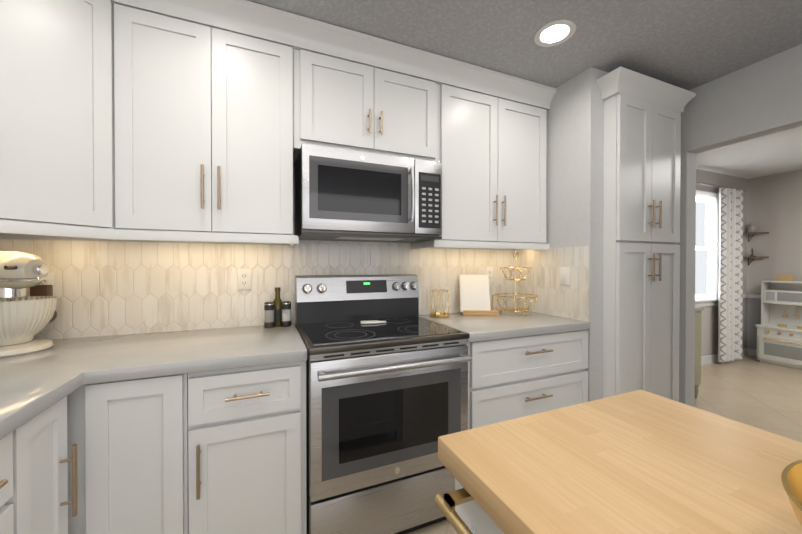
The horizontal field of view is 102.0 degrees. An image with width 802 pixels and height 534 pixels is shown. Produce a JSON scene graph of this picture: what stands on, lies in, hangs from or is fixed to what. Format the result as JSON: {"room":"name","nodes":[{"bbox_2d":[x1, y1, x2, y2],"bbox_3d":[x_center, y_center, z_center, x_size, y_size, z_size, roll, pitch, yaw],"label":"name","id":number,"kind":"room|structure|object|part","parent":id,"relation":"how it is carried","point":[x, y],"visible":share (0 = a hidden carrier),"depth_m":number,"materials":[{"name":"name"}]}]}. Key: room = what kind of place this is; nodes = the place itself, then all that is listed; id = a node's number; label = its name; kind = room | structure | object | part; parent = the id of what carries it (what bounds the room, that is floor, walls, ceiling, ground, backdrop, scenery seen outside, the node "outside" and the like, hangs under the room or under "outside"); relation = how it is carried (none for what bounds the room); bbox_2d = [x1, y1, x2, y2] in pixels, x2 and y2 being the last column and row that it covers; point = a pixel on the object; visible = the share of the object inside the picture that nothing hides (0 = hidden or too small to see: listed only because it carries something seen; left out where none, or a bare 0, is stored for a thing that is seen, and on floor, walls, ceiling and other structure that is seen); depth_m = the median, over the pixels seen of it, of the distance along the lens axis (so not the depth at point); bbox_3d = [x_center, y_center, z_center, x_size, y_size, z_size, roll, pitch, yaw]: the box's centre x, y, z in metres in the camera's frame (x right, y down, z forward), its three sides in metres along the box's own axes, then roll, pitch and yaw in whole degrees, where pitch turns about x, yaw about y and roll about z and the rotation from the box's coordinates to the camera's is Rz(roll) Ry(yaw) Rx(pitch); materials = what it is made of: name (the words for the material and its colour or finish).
{"room":"kitchen","nodes":[
{"label":"kitchen","id":0,"kind":"room"},
{"bbox_2d":[0,165,514,249],"bbox_3d":[-0.110,0.020,2.173,4.044,2.440,0.100,0,0,-23],"label":"wall","id":1,"kind":"structure","parent":0,"point":[19,236],"depth_m":1.60,"materials":[{"name":"grey paint"}]},
{"bbox_2d":[0,0,116,228],"bbox_3d":[-1.460,-0.614,1.217,0.616,0.920,0.610,0,0,-23],"label":"upper cabinet","id":2,"kind":"object","parent":1,"relation":"attached to","point":[57,131],"visible":0.84,"depth_m":1.17,"materials":[{"name":"white wood"}]},
{"bbox_2d":[114,3,292,234],"bbox_3d":[-0.902,-0.616,1.585,0.695,0.920,0.362,0,0,-23],"label":"upper cabinet","id":3,"kind":"object","parent":1,"relation":"attached to","point":[203,128],"visible":0.98,"depth_m":1.44,"materials":[{"name":"white wood"}]},
{"bbox_2d":[0,220,298,246],"bbox_3d":[-0.822,-0.131,1.027,1.032,0.041,1.438,0,0,-23],"label":"trim","id":4,"kind":"structure","parent":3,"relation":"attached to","point":[21,227],"depth_m":1.34,"materials":[{"name":"white wood"}]},
{"bbox_2d":[0,223,515,339],"bbox_3d":[-0.483,0.056,1.957,2.988,0.630,0.010,0,0,-23],"label":"backsplash","id":5,"kind":"structure","parent":1,"relation":"attached to","point":[106,288],"depth_m":1.72,"materials":[{"name":"tile"}]},
{"bbox_2d":[30,273,56,322],"bbox_3d":[-1.603,0.142,1.452,0.085,0.230,0.058,0,0,-23],"label":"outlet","id":6,"kind":"object","parent":5,"relation":"attached to","point":[41,290],"depth_m":1.45,"materials":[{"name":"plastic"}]},
{"bbox_3d":[-1.619,0.085,1.471,0.072,0.116,0.009,0,0,-23],"label":"electrical outlet","id":7,"kind":"part","parent":6,"relation":"part of","materials":[{"name":"beige plastic"}]},
{"bbox_2d":[237,269,251,289],"bbox_3d":[-0.863,0.068,1.788,0.072,0.116,0.009,0,0,-23],"label":"electrical outlet","id":8,"kind":"object","parent":5,"relation":"attached to","point":[244,279],"visible":1,"depth_m":1.78,"materials":[{"name":"white plastic"}]},
{"bbox_2d":[485,267,492,282],"bbox_3d":[0.659,0.058,2.425,0.072,0.116,0.009,0,0,-23],"label":"electrical outlet","id":9,"kind":"object","parent":5,"relation":"attached to","point":[489,271],"visible":0.92,"depth_m":2.42,"materials":[{"name":"white plastic"}]},
{"bbox_2d":[293,49,435,165],"bbox_3d":[-0.213,-0.836,1.872,0.794,0.485,0.362,0,0,-23],"label":"upper cabinet","id":10,"kind":"object","parent":1,"relation":"attached to","point":[341,103],"visible":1,"depth_m":1.72,"materials":[{"name":"white wood"}]},
{"bbox_2d":[295,143,441,242],"bbox_3d":[-0.184,-0.372,1.837,0.756,0.432,0.451,0,0,-23],"label":"microwave","id":11,"kind":"object","parent":10,"relation":"attached to","point":[341,194],"visible":1,"depth_m":1.66,"materials":[{"name":"grey metal"}]},
{"bbox_2d":[435,84,546,243],"bbox_3d":[0.552,-0.620,2.193,0.860,0.920,0.362,0,0,-23],"label":"upper cabinet","id":12,"kind":"object","parent":1,"relation":"attached to","point":[491,151],"visible":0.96,"depth_m":2.05,"materials":[{"name":"white wood"}]},
{"bbox_2d":[411,240,549,250],"bbox_3d":[0.548,-0.139,2.207,0.911,0.041,0.319,0,0,-23],"label":"trim","id":13,"kind":"structure","parent":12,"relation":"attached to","point":[479,244],"depth_m":2.04,"materials":[{"name":"white wood"}]},
{"bbox_2d":[247,0,801,178],"bbox_3d":[2.316,-1.232,0.957,7.900,0.080,5.200,0,0,-23],"label":"ceiling","id":14,"kind":"structure","parent":0,"point":[687,44],"depth_m":1.68,"materials":[{"name":"paint"}]},
{"bbox_2d":[534,19,575,46],"bbox_3d":[0.786,-1.193,1.661,0.194,0.006,0.194,0,0,-23],"label":"recessed light","id":15,"kind":"object","parent":14,"relation":"in","point":[554,33],"visible":1,"depth_m":1.66,"materials":[{"name":"white plastic"}]},
{"bbox_2d":[545,67,603,401],"bbox_3d":[1.068,0.019,2.268,0.112,2.440,0.634,0,0,-23],"label":"wall","id":16,"kind":"structure","parent":0,"point":[574,171],"depth_m":2.00,"materials":[{"name":"grey paint"}]},
{"bbox_2d":[110,0,556,110],"bbox_3d":[-0.042,-1.133,1.334,2.777,0.114,1.415,0,0,-23],"label":"crown molding","id":17,"kind":"structure","parent":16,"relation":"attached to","point":[266,23],"depth_m":1.65,"materials":[{"name":"white wood"}]},
{"bbox_2d":[516,246,589,321],"bbox_3d":[1.016,0.120,2.233,0.009,0.498,0.601,0,0,-23],"label":"backsplash","id":18,"kind":"structure","parent":16,"relation":"attached to","point":[572,301],"depth_m":2.18,"materials":[{"name":"tile"}]},
{"bbox_2d":[560,267,569,285],"bbox_3d":[1.060,0.060,2.104,0.009,0.116,0.072,0,0,-23],"label":"light switch","id":19,"kind":"object","parent":18,"relation":"attached to","point":[564,275],"visible":1,"depth_m":2.10,"materials":[{"name":"white plastic"}]},
{"bbox_2d":[406,356,801,533],"bbox_3d":[2.316,1.278,0.975,7.900,0.060,5.200,0,0,-23],"label":"floor","id":20,"kind":"structure","parent":0,"point":[752,391],"depth_m":3.09,"materials":[{"name":"wood"}]},
{"bbox_2d":[0,432,13,533],"bbox_3d":[-1.125,0.818,0.491,0.666,0.868,0.381,0,0,-23],"label":"base cabinet","id":21,"kind":"object","parent":20,"relation":"on","point":[6,488],"visible":0.84,"depth_m":0.75,"materials":[{"name":"white wood"}]},
{"bbox_2d":[3,396,77,533],"bbox_3d":[-1.251,0.815,0.793,0.666,0.868,0.270,0,0,-23],"label":"base cabinet","id":22,"kind":"object","parent":20,"relation":"on","point":[39,501],"visible":0.81,"depth_m":0.90,"materials":[{"name":"white wood"}]},
{"bbox_2d":[67,374,187,533],"bbox_3d":[-1.314,0.812,1.272,0.921,0.868,0.618,0,0,-23],"label":"base cabinet","id":23,"kind":"object","parent":20,"relation":"on","point":[129,438],"visible":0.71,"depth_m":1.11,"materials":[{"name":"white wood"}]},
{"bbox_2d":[188,361,306,533],"bbox_3d":[-0.688,0.810,1.513,0.416,0.868,0.656,0,0,-23],"label":"base cabinet","id":24,"kind":"object","parent":20,"relation":"on","point":[246,450],"visible":1,"depth_m":1.25,"materials":[{"name":"white wood"}]},
{"bbox_2d":[295,274,471,533],"bbox_3d":[-0.130,0.647,1.714,0.762,1.192,0.716,0,0,-23],"label":"range","id":25,"kind":"object","parent":20,"relation":"on","point":[386,404],"visible":0.98,"depth_m":1.45,"materials":[{"name":"silver metal"}]},
{"bbox_2d":[360,320,385,323],"bbox_3d":[-0.156,0.312,1.843,0.145,0.011,0.060,0,0,-11],"label":"spoon rest","id":26,"kind":"object","parent":25,"relation":"on","point":[371,322],"visible":1,"depth_m":1.83,"materials":[{"name":"white ceramic"}]},
{"bbox_2d":[434,478,504,533],"bbox_3d":[0.564,0.817,0.189,0.636,0.873,1.160,0,0,-23],"label":"island cart","id":27,"kind":"object","parent":20,"relation":"on","point":[462,510],"visible":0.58,"depth_m":0.55,"materials":[{"name":"white wood"}]},
{"bbox_2d":[438,390,801,533],"bbox_3d":[0.593,0.356,0.198,0.625,0.046,1.210,0,0,-23],"label":"countertop","id":28,"kind":"structure","parent":27,"relation":"on","point":[639,462],"depth_m":0.53,"materials":[{"name":"beige wood"}]},
{"bbox_2d":[781,460,801,525],"bbox_3d":[0.522,0.283,0.238,0.316,0.100,0.316,0,0,-23],"label":"brass bowl","id":29,"kind":"object","parent":28,"relation":"on","point":[791,476],"visible":1,"depth_m":0.36,"materials":[{"name":"gold metal"}]},
{"bbox_2d":[466,330,587,429],"bbox_3d":[0.618,0.807,2.060,0.876,0.868,0.656,0,0,-23],"label":"base cabinet","id":30,"kind":"object","parent":20,"relation":"on","point":[514,378],"visible":0.48,"depth_m":1.77,"materials":[{"name":"white wood"}]},
{"bbox_2d":[419,309,590,342],"bbox_3d":[0.610,0.349,2.064,0.869,0.045,0.636,0,0,-23],"label":"countertop","id":31,"kind":"structure","parent":30,"relation":"on","point":[504,324],"depth_m":1.88,"materials":[{"name":"stone"}]},
{"bbox_2d":[430,289,449,317],"bbox_3d":[0.257,0.239,2.146,0.128,0.172,0.128,0,0,-23],"label":"cup","id":32,"kind":"object","parent":31,"relation":"on","point":[442,314],"visible":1,"depth_m":2.12,"materials":[{"name":"gold metal"}]},
{"bbox_2d":[459,275,498,315],"bbox_3d":[0.530,0.190,2.241,0.256,0.270,0.150,0,0,5],"label":"cookbook stand","id":33,"kind":"object","parent":31,"relation":"on","point":[474,298],"visible":0.98,"depth_m":2.23,"materials":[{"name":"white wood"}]},
{"bbox_2d":[494,252,537,314],"bbox_3d":[0.807,0.108,2.286,0.295,0.432,0.295,0,0,-23],"label":"fruit basket","id":34,"kind":"object","parent":31,"relation":"on","point":[518,308],"visible":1,"depth_m":2.28,"materials":[{"name":"gold metal"}]},
{"bbox_2d":[596,66,696,401],"bbox_3d":[1.435,0.053,2.334,0.750,2.372,0.765,0,0,-23],"label":"pantry cabinet","id":35,"kind":"object","parent":20,"relation":"on","point":[641,210],"visible":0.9,"depth_m":2.00,"materials":[{"name":"white wood"}]},
{"bbox_2d":[695,307,703,398],"bbox_3d":[2.454,0.806,3.130,0.610,0.855,0.475,0,0,-23],"label":"base cabinet","id":36,"kind":"object","parent":20,"relation":"on","point":[698,310],"visible":0.17,"depth_m":3.01,"materials":[{"name":"beige wood"}]},
{"bbox_2d":[755,275,801,369],"bbox_3d":[4.852,0.663,3.924,0.336,1.130,0.710,0,0,-23],"label":"toy","id":37,"kind":"object","parent":20,"relation":"on","point":[779,335],"visible":1,"depth_m":4.07,"materials":[{"name":"white wood"}]},
{"bbox_3d":[-0.799,0.823,-0.336,0.628,0.868,1.393,0,0,-23],"label":"base cabinet","id":38,"kind":"object","parent":20,"relation":"on","visible":0},
{"bbox_2d":[0,333,151,439],"bbox_3d":[-1.025,0.362,0.268,0.660,0.045,2.688,0,0,-23],"label":"countertop","id":39,"kind":"structure","parent":38,"relation":"on","point":[33,385],"depth_m":1.04,"materials":[{"name":"stone"}]},
{"bbox_2d":[0,251,56,357],"bbox_3d":[-1.593,0.133,1.277,0.379,0.396,0.256,0,0,-1],"label":"stand mixer","id":40,"kind":"object","parent":39,"relation":"on","point":[24,319],"visible":1,"depth_m":1.25,"materials":[{"name":"beige metal"}]},
{"bbox_2d":[96,323,306,383],"bbox_3d":[-0.807,0.353,1.469,0.670,0.045,0.640,0,0,-23],"label":"countertop","id":41,"kind":"structure","parent":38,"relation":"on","point":[159,354],"depth_m":1.28,"materials":[{"name":"stone"}]},
{"bbox_2d":[264,302,274,327],"bbox_3d":[-0.716,0.259,1.767,0.054,0.138,0.054,0,0,-23],"label":"pepper grinder","id":42,"kind":"object","parent":41,"relation":"on","point":[269,322],"visible":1,"depth_m":1.75,"materials":[{"name":"grey glass"}]},
{"bbox_2d":[272,287,283,326],"bbox_3d":[-0.689,0.221,1.815,0.064,0.214,0.064,0,0,-23],"label":"oil bottle","id":43,"kind":"object","parent":41,"relation":"on","point":[277,301],"visible":0.58,"depth_m":1.79,"materials":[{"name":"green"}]},
{"bbox_2d":[281,301,290,326],"bbox_3d":[-0.638,0.259,1.804,0.054,0.138,0.054,0,0,-23],"label":"salt grinder","id":44,"kind":"object","parent":41,"relation":"on","point":[286,318],"visible":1,"depth_m":1.78,"materials":[{"name":"grey glass"}]},
{"bbox_2d":[696,169,747,356],"bbox_3d":[3.258,0.008,3.908,3.490,2.440,0.100,0,0,-23],"label":"wall","id":45,"kind":"structure","parent":0,"point":[709,330],"depth_m":4.19,"materials":[{"name":"beige paint"}]},
{"bbox_2d":[695,190,718,306],"bbox_3d":[3.612,-0.223,4.019,1.030,1.440,0.125,0,0,-23],"label":"window","id":46,"kind":"structure","parent":45,"relation":"in","point":[702,267],"depth_m":4.16,"materials":[{"name":"white glass"}]},
{"bbox_2d":[696,181,745,191],"bbox_3d":[3.783,-1.008,4.008,1.600,0.044,0.106,0,0,-23],"label":"curtain rod","id":47,"kind":"object","parent":45,"relation":"attached to","point":[709,184],"visible":0.44,"depth_m":4.02,"materials":[{"name":"silver metal"}]},
{"bbox_2d":[718,187,742,361],"bbox_3d":[4.203,0.100,4.137,0.490,2.183,0.072,0,0,-23],"label":"curtain","id":48,"kind":"object","parent":47,"relation":"hanging from","point":[730,300],"visible":1,"depth_m":4.11,"materials":[{"name":"fabric"}]},
{"bbox_2d":[695,294,747,364],"bbox_3d":[3.217,0.803,3.831,3.330,0.850,0.019,0,0,-23],"label":"trim","id":49,"kind":"structure","parent":45,"relation":"attached to","point":[713,358],"depth_m":4.46,"materials":[{"name":"paint"}]},
{"bbox_2d":[677,44,801,406],"bbox_3d":[2.621,0.030,0.769,0.110,2.440,4.600,0,0,-23],"label":"wall","id":50,"kind":"structure","parent":0,"point":[759,99],"depth_m":2.06,"materials":[{"name":"grey paint"}]},
{"bbox_2d":[747,169,801,294],"bbox_3d":[5.787,0.019,2.257,0.100,2.440,4.900,0,0,-23],"label":"wall","id":51,"kind":"structure","parent":0,"point":[775,206],"depth_m":4.25,"materials":[{"name":"beige paint"}]},
{"bbox_2d":[748,294,760,356],"bbox_3d":[5.616,0.812,2.515,0.020,0.850,4.300,0,0,-23],"label":"trim","id":52,"kind":"structure","parent":51,"relation":"attached to","point":[751,317],"depth_m":4.44,"materials":[{"name":"paint"}]},
{"bbox_2d":[743,256,768,265],"bbox_3d":[4.738,-0.079,4.359,0.209,0.124,0.209,0,0,-23],"label":"shelf","id":53,"kind":"object","parent":51,"relation":"attached to","point":[755,257],"visible":0.93,"depth_m":4.36,"materials":[{"name":"brown wood"}]},
{"bbox_2d":[743,232,768,241],"bbox_3d":[4.738,-0.404,4.356,0.209,0.124,0.209,0,0,-23],"label":"shelf","id":54,"kind":"object","parent":51,"relation":"attached to","point":[749,233],"visible":0.95,"depth_m":4.37,"materials":[{"name":"brown wood"}]},
{"bbox_2d":[747,222,755,231],"bbox_3d":[4.753,-0.534,4.400,0.084,0.135,0.084,0,0,-23],"label":"vase","id":55,"kind":"object","parent":54,"relation":"on","point":[751,227],"visible":0.83,"depth_m":4.38,"materials":[{"name":"grey ceramic"}]}
]}

